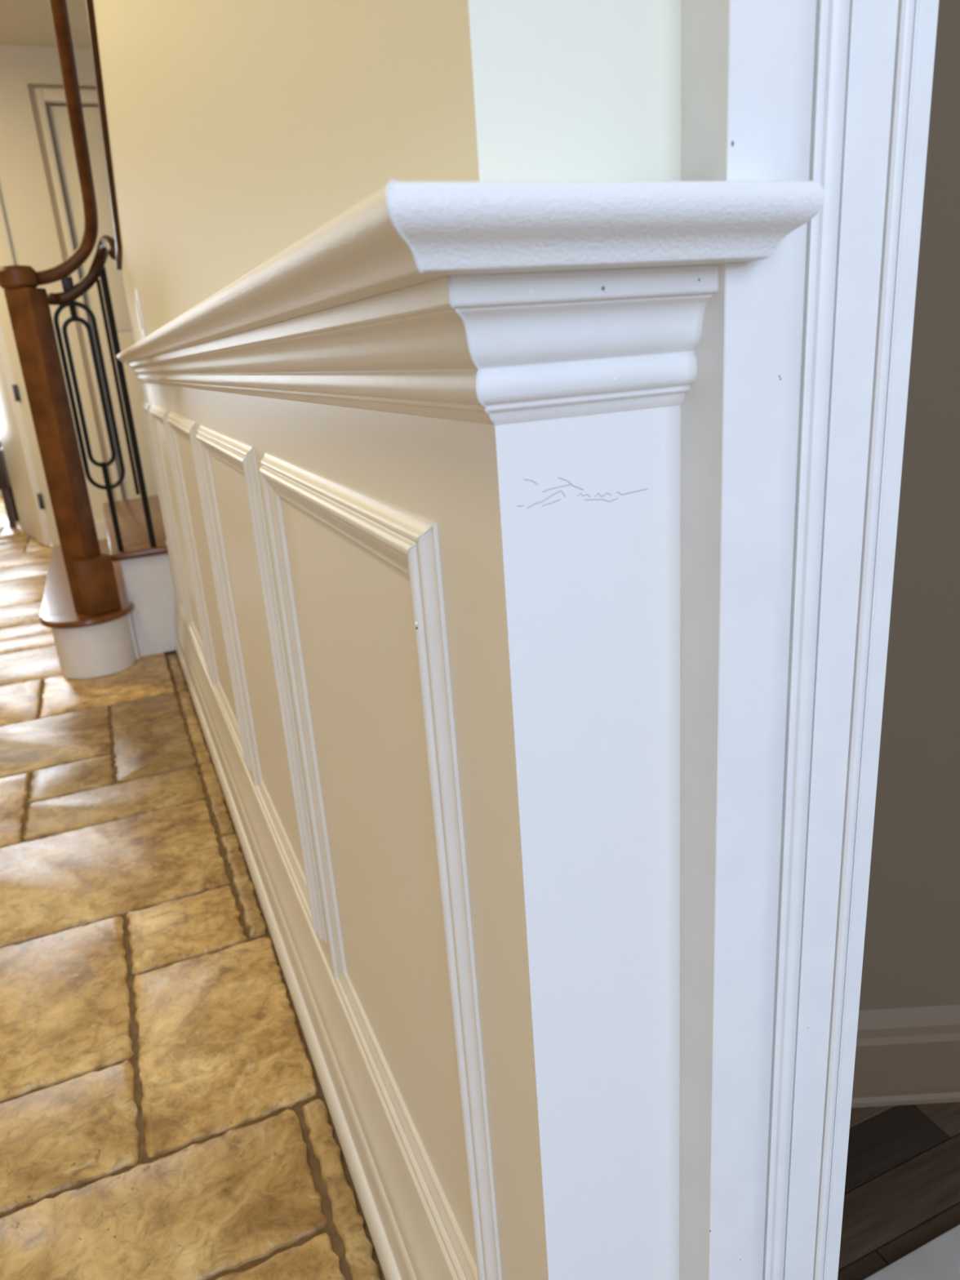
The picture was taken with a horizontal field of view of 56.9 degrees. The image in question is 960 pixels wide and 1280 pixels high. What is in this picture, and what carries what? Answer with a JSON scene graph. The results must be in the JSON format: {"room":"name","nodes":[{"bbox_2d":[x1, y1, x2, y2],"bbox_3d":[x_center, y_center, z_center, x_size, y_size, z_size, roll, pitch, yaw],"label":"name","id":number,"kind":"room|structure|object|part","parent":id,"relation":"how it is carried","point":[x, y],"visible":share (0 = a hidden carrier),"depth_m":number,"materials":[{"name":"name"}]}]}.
{"room":"home hallway","nodes":[
{"label":"home hallway","id":0,"kind":"room"},
{"bbox_2d":[0,317,39,496],"bbox_3d":[-3.020,-2.814,8.112,4.750,2.600,0.150,-11,20,-21],"label":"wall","id":1,"kind":"structure","parent":0,"point":[0,317],"depth_m":7.85,"materials":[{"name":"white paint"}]},
{"bbox_2d":[0,0,91,48],"bbox_3d":[-1.412,-2.955,3.878,4.750,0.100,8.802,-11,20,-21],"label":"ceiling","id":2,"kind":"structure","parent":0,"point":[28,23],"depth_m":4.29,"materials":[{"name":"beige paint"}]},
{"bbox_2d":[0,44,108,521],"bbox_3d":[-1.667,-1.969,5.263,4.600,2.600,0.120,-11,20,-21],"label":"wall","id":3,"kind":"structure","parent":0,"point":[24,196],"depth_m":4.72,"materials":[{"name":"beige paint"}]},
{"bbox_2d":[0,199,60,546],"bbox_3d":[-3.286,-1.564,5.098,1.365,2.160,0.970,-11,20,-21],"label":"door","id":4,"kind":"structure","parent":3,"relation":"in","point":[30,504],"depth_m":5.16,"materials":[{"name":"beige paint"}]},
{"bbox_2d":[27,86,158,501],"bbox_3d":[-1.929,-1.833,5.165,0.800,2.440,0.158,-11,20,-21],"label":"door","id":5,"kind":"structure","parent":3,"relation":"in","point":[49,107],"depth_m":4.91,"materials":[{"name":"beige paint"}]},
{"bbox_3d":[-2.007,-2.913,4.768,0.626,0.055,0.088,-11,20,-21],"label":"casing","id":6,"kind":"part","parent":5,"relation":"part of","materials":[{"name":"beige paint"}]},
{"bbox_3d":[-2.229,-1.742,5.019,0.036,2.400,0.088,-11,20,-21],"label":"casing","id":7,"kind":"part","parent":5,"relation":"part of","materials":[{"name":"beige paint"}]},
{"bbox_3d":[-2.075,-2.251,4.928,0.200,1.000,0.012,-11,20,-21],"label":"panel","id":8,"kind":"part","parent":5,"relation":"part of","materials":[{"name":"beige paint"}]},
{"bbox_3d":[-2.002,-1.257,5.258,0.200,0.800,0.012,-11,20,-21],"label":"panel","id":9,"kind":"part","parent":5,"relation":"part of","materials":[{"name":"beige paint"}]},
{"bbox_2d":[94,520,107,539],"bbox_3d":[-2.300,-0.636,5.300,0.243,0.140,0.018,-11,20,-21],"label":"baseboard","id":10,"kind":"structure","parent":3,"relation":"attached to","point":[100,526],"depth_m":5.30,"materials":[{"name":"white paint"}]},
{"bbox_2d":[93,0,681,1279],"bbox_3d":[-0.501,-0.835,1.581,0.202,2.600,2.922,-11,20,-21],"label":"wall","id":11,"kind":"structure","parent":0,"point":[237,130],"depth_m":0.49,"materials":[{"name":"beige paint"}]},
{"bbox_2d":[85,0,121,270],"bbox_3d":[-0.663,-1.461,1.512,0.112,1.348,1.915,-11,20,-21],"label":"wall cap","id":12,"kind":"object","parent":11,"relation":"attached to","point":[89,3],"visible":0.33,"depth_m":2.02,"materials":[{"name":"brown wood"}]},
{"bbox_2d":[134,288,146,337],"bbox_3d":[-0.815,-0.780,2.122,0.010,0.110,0.080,-11,20,-21],"label":"light switch","id":13,"kind":"object","parent":11,"relation":"attached to","point":[138,303],"visible":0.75,"depth_m":2.10,"materials":[{"name":"white plastic"}]},
{"bbox_2d":[142,400,187,621],"bbox_3d":[-0.942,-0.383,2.655,0.012,0.639,0.251,-11,20,-21],"label":"trim","id":14,"kind":"structure","parent":11,"relation":"attached to","point":[146,406],"depth_m":2.68,"materials":[{"name":"paint"}]},
{"bbox_3d":[-0.963,-0.668,2.561,0.012,0.037,0.251,-11,20,-21],"label":"rail","id":15,"kind":"part","parent":14,"relation":"part of","materials":[{"name":"paint"}]},
{"bbox_3d":[-0.921,-0.098,2.750,0.012,0.037,0.251,-11,20,-21],"label":"rail","id":16,"kind":"part","parent":14,"relation":"part of","materials":[{"name":"paint"}]},
{"bbox_2d":[149,404,212,679],"bbox_3d":[-0.767,-0.266,2.263,0.012,0.639,0.487,-11,20,-21],"label":"trim","id":17,"kind":"structure","parent":11,"relation":"attached to","point":[157,413],"depth_m":2.35,"materials":[{"name":"paint"}]},
{"bbox_3d":[-0.788,-0.551,2.169,0.012,0.037,0.487,-11,20,-21],"label":"rail","id":18,"kind":"part","parent":17,"relation":"part of","materials":[{"name":"paint"}]},
{"bbox_3d":[-0.746,0.019,2.357,0.012,0.037,0.487,-11,20,-21],"label":"rail","id":19,"kind":"part","parent":17,"relation":"part of","materials":[{"name":"paint"}]},
{"bbox_2d":[166,411,252,771],"bbox_3d":[-0.545,-0.117,1.766,0.012,0.639,0.487,-11,20,-21],"label":"trim","id":20,"kind":"structure","parent":11,"relation":"attached to","point":[187,428],"depth_m":1.66,"materials":[{"name":"paint"}]},
{"bbox_3d":[-0.566,-0.402,1.672,0.012,0.037,0.487,-11,20,-21],"label":"rail","id":21,"kind":"part","parent":20,"relation":"part of","materials":[{"name":"paint"}]},
{"bbox_3d":[-0.524,0.168,1.861,0.012,0.037,0.487,-11,20,-21],"label":"rail","id":22,"kind":"part","parent":20,"relation":"part of","materials":[{"name":"paint"}]},
{"bbox_2d":[195,424,327,943],"bbox_3d":[-0.323,0.031,1.270,0.012,0.639,0.487,-11,20,-21],"label":"trim","id":23,"kind":"structure","parent":11,"relation":"attached to","point":[241,455],"depth_m":1.13,"materials":[{"name":"paint"}]},
{"bbox_3d":[-0.344,-0.254,1.175,0.012,0.037,0.487,-11,20,-21],"label":"rail","id":24,"kind":"part","parent":23,"relation":"part of","materials":[{"name":"paint"}]},
{"bbox_3d":[-0.302,0.316,1.364,0.012,0.037,0.487,-11,20,-21],"label":"rail","id":25,"kind":"part","parent":23,"relation":"part of","materials":[{"name":"paint"}]},
{"bbox_2d":[174,596,458,1279],"bbox_3d":[-0.475,0.320,1.914,0.126,0.200,2.947,-11,20,-21],"label":"baseboard","id":26,"kind":"structure","parent":11,"relation":"attached to","point":[408,1243],"depth_m":1.18,"materials":[{"name":"paint"}]},
{"bbox_2d":[259,452,502,1279],"bbox_3d":[-0.102,0.179,0.773,0.013,0.639,0.488,-11,20,-21],"label":"trim","id":27,"kind":"structure","parent":11,"relation":"attached to","point":[408,541],"depth_m":0.59,"materials":[{"name":"paint"}]},
{"bbox_3d":[-0.122,-0.106,0.679,0.012,0.037,0.487,-11,20,-21],"label":"moulding rail","id":28,"kind":"part","parent":27,"relation":"part of","materials":[{"name":"paint"}]},
{"bbox_3d":[-0.081,0.464,0.868,0.012,0.037,0.487,-11,20,-21],"label":"moulding rail","id":29,"kind":"part","parent":27,"relation":"part of","materials":[{"name":"paint"}]},
{"bbox_2d":[116,179,825,425],"bbox_3d":[-0.465,-0.467,1.480,0.176,0.084,2.640,-11,20,-21],"label":"chair rail","id":30,"kind":"object","parent":11,"relation":"attached to","point":[495,303],"visible":1,"depth_m":0.36,"materials":[{"name":"white paint"}]},
{"bbox_3d":[-0.467,-0.455,1.503,0.116,0.046,2.605,-11,20,-21],"label":"bed moulding","id":31,"kind":"part","parent":30,"relation":"part of","materials":[{"name":"paint"}]},
{"bbox_2d":[679,0,938,1279],"bbox_3d":[0.116,-0.284,0.422,0.122,2.200,0.176,-11,20,-21],"label":"door frame","id":32,"kind":"structure","parent":11,"relation":"attached to","point":[785,412],"depth_m":0.43,"materials":[{"name":"paint"}]},
{"bbox_2d":[0,491,959,1279],"bbox_3d":[-0.648,0.178,2.829,4.250,0.080,12.900,-11,20,-21],"label":"floor","id":33,"kind":"structure","parent":0,"point":[165,1114],"depth_m":1.35,"materials":[{"name":"tile"}]},
{"bbox_2d":[0,448,19,528],"bbox_3d":[-3.507,-1.041,6.183,0.435,0.520,0.400,-11,20,-21],"label":"bench","id":34,"kind":"object","parent":33,"relation":"on","point":[6,488],"visible":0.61,"depth_m":6.11,"materials":[{"name":"brown wood"}]},
{"bbox_3d":[-3.516,-1.169,6.140,0.435,0.250,0.400,-11,20,-21],"label":"seat","id":35,"kind":"part","parent":34,"relation":"part of","materials":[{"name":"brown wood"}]},
{"bbox_3d":[-3.264,-0.914,6.136,0.040,0.275,0.040,-11,20,-21],"label":"leg","id":36,"kind":"part","parent":34,"relation":"part of","materials":[{"name":"brown wood"}]},
{"bbox_3d":[-3.398,-1.003,6.436,0.040,0.275,0.040,-11,20,-21],"label":"leg","id":37,"kind":"part","parent":34,"relation":"part of","materials":[{"name":"brown wood"}]},
{"bbox_2d":[39,538,139,678],"bbox_3d":[-1.593,-0.173,3.638,0.302,0.208,1.566,-11,20,-21],"label":"stair step","id":38,"kind":"structure","parent":33,"relation":"on","point":[87,646],"depth_m":3.01,"materials":[{"name":"paint"}]},
{"bbox_2d":[4,287,121,616],"bbox_3d":[-1.349,-0.590,2.872,0.125,1.027,0.139,-20,24,-39],"label":"newel post","id":39,"kind":"object","parent":38,"relation":"on","point":[91,574],"visible":1,"depth_m":2.85,"materials":[{"name":"brown wood"}]},
{"bbox_2d":[102,496,177,656],"bbox_3d":[-1.353,-0.332,3.783,0.391,0.384,1.416,-11,20,-21],"label":"stair step","id":40,"kind":"structure","parent":33,"relation":"on","point":[146,569],"depth_m":3.17,"materials":[{"name":"paint"}]},
{"bbox_2d":[53,301,124,551],"bbox_3d":[-1.275,-0.695,2.952,0.127,0.816,0.019,-11,20,-21],"label":"baluster","id":41,"kind":"object","parent":40,"relation":"on","point":[73,317],"visible":1,"depth_m":2.92,"materials":[{"name":"black metal"}]},
{"bbox_2d":[0,0,115,305],"bbox_3d":[-1.122,-1.573,2.047,0.353,1.416,1.286,-11,20,-21],"label":"stair handrail","id":42,"kind":"object","parent":41,"relation":"on","point":[11,277],"visible":0.93,"depth_m":2.66,"materials":[{"name":"brown wood"}]},
{"bbox_3d":[-1.115,-1.602,2.041,0.271,1.358,1.285,-11,20,-21],"label":"rail","id":43,"kind":"part","parent":42,"relation":"part of","materials":[{"name":"brown wood"}]},
{"bbox_3d":[-1.159,-1.138,2.710,0.412,0.182,0.170,10,23,36],"label":"rail","id":44,"kind":"part","parent":42,"relation":"part of","materials":[{"name":"brown wood"}]},
{"bbox_2d":[96,266,156,546],"bbox_3d":[-1.185,-0.760,2.973,0.038,0.912,0.021,-11,20,-21],"label":"baluster","id":45,"kind":"object","parent":40,"relation":"on","point":[104,284],"visible":0.96,"depth_m":2.95,"materials":[{"name":"black metal"}]},
{"bbox_3d":[-1.335,-0.320,3.787,0.361,0.357,1.350,-11,20,-21],"label":"panel","id":46,"kind":"part","parent":40,"relation":"part of","materials":[{"name":"paint"}]},
{"bbox_2d":[863,1224,959,1279],"bbox_3d":[0.622,0.678,0.928,0.853,0.028,0.189,-11,20,-21],"label":"rug","id":47,"kind":"object","parent":33,"relation":"on","point":[939,1259],"depth_m":0.95,"materials":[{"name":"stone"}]},
{"bbox_2d":[858,0,959,1010],"bbox_3d":[0.577,-0.662,0.822,1.141,2.600,0.112,-4,18,1],"label":"wall","id":48,"kind":"structure","parent":0,"point":[911,957],"depth_m":0.99,"materials":[{"name":"brown paint"}]},
{"bbox_2d":[851,1004,959,1107],"bbox_3d":[0.663,0.531,1.142,1.141,0.128,0.030,-4,18,1],"label":"baseboard","id":49,"kind":"structure","parent":48,"relation":"attached to","point":[909,1055],"depth_m":1.14,"materials":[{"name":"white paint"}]},
{"bbox_3d":[0.667,0.588,1.152,1.141,0.013,0.012,-4,18,1],"label":"shoe moulding","id":50,"kind":"part","parent":49,"relation":"part of","materials":[{"name":"brown paint"}]}
]}

